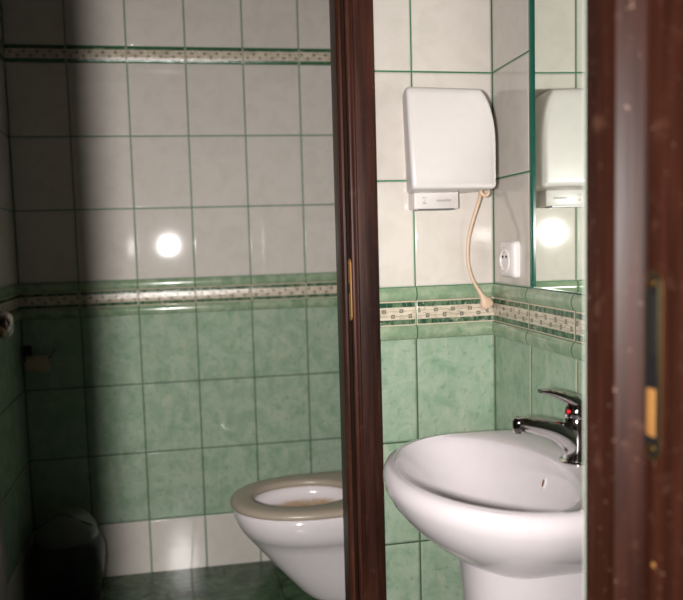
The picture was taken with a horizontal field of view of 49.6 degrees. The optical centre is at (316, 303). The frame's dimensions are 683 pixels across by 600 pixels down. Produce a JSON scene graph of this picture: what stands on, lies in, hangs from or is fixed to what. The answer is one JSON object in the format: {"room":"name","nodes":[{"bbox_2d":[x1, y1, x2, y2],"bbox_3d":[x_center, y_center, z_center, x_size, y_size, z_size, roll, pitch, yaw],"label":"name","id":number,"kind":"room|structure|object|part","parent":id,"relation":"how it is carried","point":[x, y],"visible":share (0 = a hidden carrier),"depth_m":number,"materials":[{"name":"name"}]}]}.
{"room":"public restroom","nodes":[
{"label":"public restroom","id":0,"kind":"room"},
{"bbox_2d":[0,2,34,599],"bbox_3d":[-0.883,-0.174,1.561,0.080,2.500,1.950,-3,5,-11],"label":"wall","id":1,"kind":"structure","parent":0,"point":[15,481],"depth_m":2.39,"materials":[{"name":"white tile"}]},
{"bbox_2d":[0,40,5,61],"bbox_3d":[-0.961,-0.807,2.029,0.010,0.057,0.910,-3,5,-11],"label":"trim","id":2,"kind":"structure","parent":1,"relation":"attached to","point":[2,46],"depth_m":2.43,"materials":[{"name":"tile"}]},
{"bbox_2d":[0,294,20,314],"bbox_3d":[-0.937,0.027,2.098,0.008,0.060,0.910,-3,5,-11],"label":"trim","id":3,"kind":"structure","parent":1,"relation":"attached to","point":[11,304],"depth_m":2.40,"materials":[{"name":"tile"}]},
{"bbox_2d":[0,284,21,298],"bbox_3d":[-0.934,-0.018,2.095,0.016,0.031,0.910,-3,5,-11],"label":"trim","id":4,"kind":"structure","parent":1,"relation":"attached to","point":[9,291],"depth_m":2.36,"materials":[{"name":"green tile"}]},
{"bbox_2d":[11,311,22,323],"bbox_3d":[-0.932,0.072,2.102,0.016,0.031,0.910,-3,5,-11],"label":"trim","id":5,"kind":"structure","parent":1,"relation":"attached to","point":[17,316],"depth_m":2.45,"materials":[{"name":"green tile"}]},
{"bbox_2d":[0,0,341,576],"bbox_3d":[-0.418,-0.280,2.666,1.420,2.500,0.080,-2,5,-10],"label":"wall","id":6,"kind":"structure","parent":0,"point":[149,425],"depth_m":2.62,"materials":[{"name":"white tile"}]},
{"bbox_2d":[22,345,56,362],"bbox_3d":[-0.950,0.174,2.535,0.120,0.060,0.067,-2,5,-10],"label":"toilet paper holder","id":7,"kind":"object","parent":6,"relation":"attached to","point":[27,350],"visible":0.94,"depth_m":2.55,"materials":[{"name":"black plastic"}]},
{"bbox_3d":[-1.001,0.173,2.557,0.028,0.060,0.008,-2,5,-10],"label":"wall plate","id":8,"kind":"part","parent":7,"relation":"part of","materials":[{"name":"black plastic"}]},
{"bbox_2d":[25,355,49,372],"bbox_3d":[-0.949,0.204,2.509,0.068,0.057,0.057,-2,5,-10],"label":"toilet paper roll","id":9,"kind":"object","parent":7,"relation":"on","point":[33,364],"visible":1,"depth_m":2.49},
{"bbox_3d":[-0.947,0.171,2.533,0.115,0.041,0.062,-2,5,-10],"label":"arm","id":10,"kind":"part","parent":7,"relation":"part of","materials":[{"name":"black metal"}]},
{"bbox_2d":[5,45,330,64],"bbox_3d":[-0.436,-0.867,2.576,1.245,0.057,0.010,-2,5,-10],"label":"trim","id":11,"kind":"structure","parent":6,"relation":"attached to","point":[13,53],"depth_m":2.56,"materials":[{"name":"tile"}]},
{"bbox_2d":[20,281,336,309],"bbox_3d":[-0.411,-0.034,2.646,1.245,0.060,0.008,-2,5,-10],"label":"trim","id":12,"kind":"structure","parent":6,"relation":"attached to","point":[254,292],"depth_m":2.63,"materials":[{"name":"tile"}]},
{"bbox_2d":[20,273,336,292],"bbox_3d":[-0.412,-0.079,2.638,1.245,0.031,0.016,-2,5,-10],"label":"trim","id":13,"kind":"structure","parent":6,"relation":"attached to","point":[314,277],"depth_m":2.62,"materials":[{"name":"green tile"}]},
{"bbox_2d":[22,297,336,319],"bbox_3d":[-0.409,0.012,2.646,1.245,0.031,0.016,-2,5,-10],"label":"trim","id":14,"kind":"structure","parent":6,"relation":"attached to","point":[310,302],"depth_m":2.62,"materials":[{"name":"green tile"}]},
{"bbox_2d":[31,560,316,599],"bbox_3d":[-0.006,1.139,0.904,1.470,0.060,4.000,-3,5,-11],"label":"floor","id":15,"kind":"structure","parent":0,"point":[260,580],"depth_m":2.58,"materials":[{"name":"green tile"}]},
{"bbox_2d":[30,507,105,599],"bbox_3d":[-0.835,0.843,2.481,0.242,0.314,0.242,-3,5,-11],"label":"waste bin","id":16,"kind":"object","parent":15,"relation":"on","point":[68,550],"visible":1,"depth_m":2.40,"materials":[{"name":"black plastic"}]},
{"bbox_3d":[-0.838,0.734,2.472,0.204,0.094,0.204,-3,5,-11],"label":"lid","id":17,"kind":"part","parent":16,"relation":"part of","materials":[{"name":"grey plastic"}]},
{"bbox_2d":[383,430,582,599],"bbox_3d":[0.330,0.672,1.324,0.399,0.780,0.492,-3,5,-11],"label":"washbasin","id":18,"kind":"object","parent":15,"relation":"on","point":[504,504],"visible":0.86,"depth_m":1.23,"materials":[{"name":"ceramic"}]},
{"bbox_2d":[512,388,582,465],"bbox_3d":[0.416,0.214,1.296,0.154,0.134,0.062,-3,5,-11],"label":"faucet","id":19,"kind":"object","parent":18,"relation":"on","point":[568,434],"visible":0.88,"depth_m":1.28,"materials":[{"name":"silver metal"}]},
{"bbox_3d":[0.416,0.234,1.298,0.140,0.084,0.043,-3,5,-11],"label":"spout","id":20,"kind":"part","parent":19,"relation":"part of","materials":[{"name":"silver metal"}]},
{"bbox_3d":[0.433,0.170,1.296,0.090,0.047,0.037,-3,5,-11],"label":"lever","id":21,"kind":"part","parent":19,"relation":"part of","materials":[{"name":"silver metal"}]},
{"bbox_2d":[373,0,495,599],"bbox_3d":[-0.205,-0.206,1.700,1.306,2.500,0.095,-3,5,-11],"label":"wall","id":22,"kind":"structure","parent":0,"point":[436,385],"depth_m":1.76,"materials":[{"name":"white tile"}]},
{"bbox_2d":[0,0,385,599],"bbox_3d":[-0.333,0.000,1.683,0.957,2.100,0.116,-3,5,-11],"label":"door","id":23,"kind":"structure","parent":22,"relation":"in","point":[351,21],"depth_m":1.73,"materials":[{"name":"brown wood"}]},
{"bbox_2d":[0,311,12,338],"bbox_3d":[-0.566,0.093,1.234,0.118,1.978,0.700,-4,5,-22],"label":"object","id":24,"kind":"structure","parent":23,"relation":"attached to","point":[6,321],"depth_m":1.04,"materials":[{"name":"silver metal"}]},
{"bbox_3d":[0.079,-0.033,1.720,0.003,0.144,0.021,-3,5,-11],"label":"strike plate","id":25,"kind":"part","parent":23,"relation":"part of","materials":[{"name":"yellow metal"}]},
{"bbox_3d":[0.113,-0.016,1.720,0.066,2.100,0.018,-3,5,-11],"label":"casing","id":26,"kind":"part","parent":23,"relation":"part of","materials":[{"name":"brown wood"}]},
{"bbox_2d":[379,284,492,301],"bbox_3d":[0.288,-0.027,1.758,0.292,0.031,0.016,-3,5,-11],"label":"trim","id":27,"kind":"structure","parent":22,"relation":"attached to","point":[453,291],"depth_m":1.75,"materials":[{"name":"green tile"}]},
{"bbox_2d":[380,321,492,339],"bbox_3d":[0.291,0.064,1.766,0.292,0.031,0.016,-3,5,-11],"label":"trim","id":28,"kind":"structure","parent":22,"relation":"attached to","point":[471,328],"depth_m":1.76,"materials":[{"name":"green tile"}]},
{"bbox_2d":[380,297,493,326],"bbox_3d":[0.289,0.018,1.766,0.292,0.060,0.008,-3,5,-11],"label":"trim","id":29,"kind":"structure","parent":22,"relation":"attached to","point":[459,310],"depth_m":1.76,"materials":[{"name":"tile"}]},
{"bbox_2d":[402,87,495,311],"bbox_3d":[0.306,-0.225,1.679,0.241,0.506,0.140,-3,5,-11],"label":"dryer","id":30,"kind":"object","parent":22,"relation":"attached to","point":[450,144],"visible":1,"depth_m":1.60,"materials":[{"name":"white plastic"}]},
{"bbox_2d":[414,208,453,210],"bbox_3d":[0.272,-0.219,1.717,0.085,0.003,0.038,-3,5,-11],"label":"outlet","id":31,"kind":"object","parent":30,"relation":"attached to","point":[415,209],"depth_m":1.70,"materials":[{"name":"plastic"}]},
{"bbox_3d":[0.378,-0.147,1.726,0.033,0.241,0.058,-4,5,-24],"label":"power cord","id":32,"kind":"part","parent":30,"relation":"part of","materials":[{"name":"beige plastic"}]},
{"bbox_2d":[491,0,582,429],"bbox_3d":[0.536,-0.196,1.317,0.080,2.500,0.938,-2,5,-9],"label":"wall","id":33,"kind":"structure","parent":0,"point":[521,369],"depth_m":1.64,"materials":[{"name":"tile"}]},
{"bbox_2d":[499,241,519,277],"bbox_3d":[0.435,-0.102,1.676,0.021,0.083,0.082,-2,5,-9],"label":"wall socket","id":34,"kind":"object","parent":33,"relation":"attached to","point":[509,257],"visible":1,"depth_m":1.65,"materials":[{"name":"white plastic"}]},
{"bbox_2d":[492,321,582,360],"bbox_3d":[0.501,0.093,1.339,0.018,0.031,0.930,-2,5,-9],"label":"trim","id":35,"kind":"structure","parent":33,"relation":"attached to","point":[565,347],"depth_m":1.53,"materials":[{"name":"green tile"}]},
{"bbox_2d":[492,284,582,311],"bbox_3d":[0.498,0.002,1.331,0.018,0.031,0.930,-2,5,-9],"label":"trim","id":36,"kind":"structure","parent":33,"relation":"attached to","point":[568,301],"depth_m":1.52,"materials":[{"name":"green tile"}]},
{"bbox_2d":[493,297,582,343],"bbox_3d":[0.503,0.048,1.335,0.008,0.060,0.930,-2,5,-9],"label":"trim","id":37,"kind":"structure","parent":33,"relation":"attached to","point":[557,322],"depth_m":1.54,"materials":[{"name":"tile"}]},
{"bbox_2d":[529,0,583,294],"bbox_3d":[0.508,-0.467,1.257,0.031,0.914,0.594,-2,5,-9],"label":"wall mirror","id":38,"kind":"object","parent":33,"relation":"attached to","point":[556,26],"visible":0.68,"depth_m":1.46,"materials":[{"name":"green glass"}]},
{"bbox_3d":[-0.030,-0.124,0.650,1.402,2.500,0.152,-3,5,-11],"label":"wall","id":39,"kind":"structure","parent":0,"visible":0},
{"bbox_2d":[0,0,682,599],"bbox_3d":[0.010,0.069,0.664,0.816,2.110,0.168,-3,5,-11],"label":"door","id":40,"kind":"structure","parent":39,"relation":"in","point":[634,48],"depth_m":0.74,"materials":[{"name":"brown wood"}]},
{"bbox_3d":[0.332,0.062,0.731,0.002,0.183,0.020,-3,5,-11],"label":"plate","id":41,"kind":"part","parent":40,"relation":"part of","materials":[{"name":"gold metal"}]},
{"bbox_3d":[0.333,0.062,0.731,0.003,0.191,0.027,-3,5,-11],"label":"strike plate","id":42,"kind":"part","parent":40,"relation":"part of","materials":[{"name":"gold metal"}]},
{"bbox_2d":[583,0,584,599],"bbox_3d":[0.308,0.068,0.811,0.030,2.070,0.004,-3,5,-11],"label":"door frame","id":43,"kind":"structure","parent":39,"relation":"attached to","point":[584,0],"depth_m":0.81,"materials":[{"name":"brown wood"}]},
{"bbox_3d":[0.319,-0.271,2.304,0.075,2.500,0.895,-3,5,-11],"label":"wall","id":44,"kind":"structure","parent":0,"visible":0},
{"bbox_2d":[230,470,344,599],"bbox_3d":[0.021,0.529,2.293,0.583,0.769,0.378,-3,5,-11],"label":"toilet","id":45,"kind":"object","parent":44,"relation":"attached to","point":[296,521],"visible":0.58,"depth_m":2.19,"materials":[{"name":"white ceramic"}]},
{"bbox_3d":[-0.038,0.593,2.287,0.459,0.024,0.378,-3,5,-11],"label":"seat","id":46,"kind":"part","parent":45,"relation":"part of","materials":[{"name":"beige plastic"}]},
{"bbox_3d":[-0.039,0.631,2.289,0.344,0.047,0.264,-3,5,-11],"label":"bowl interior","id":47,"kind":"part","parent":45,"relation":"part of","materials":[{"name":"ceramic"}]}
]}

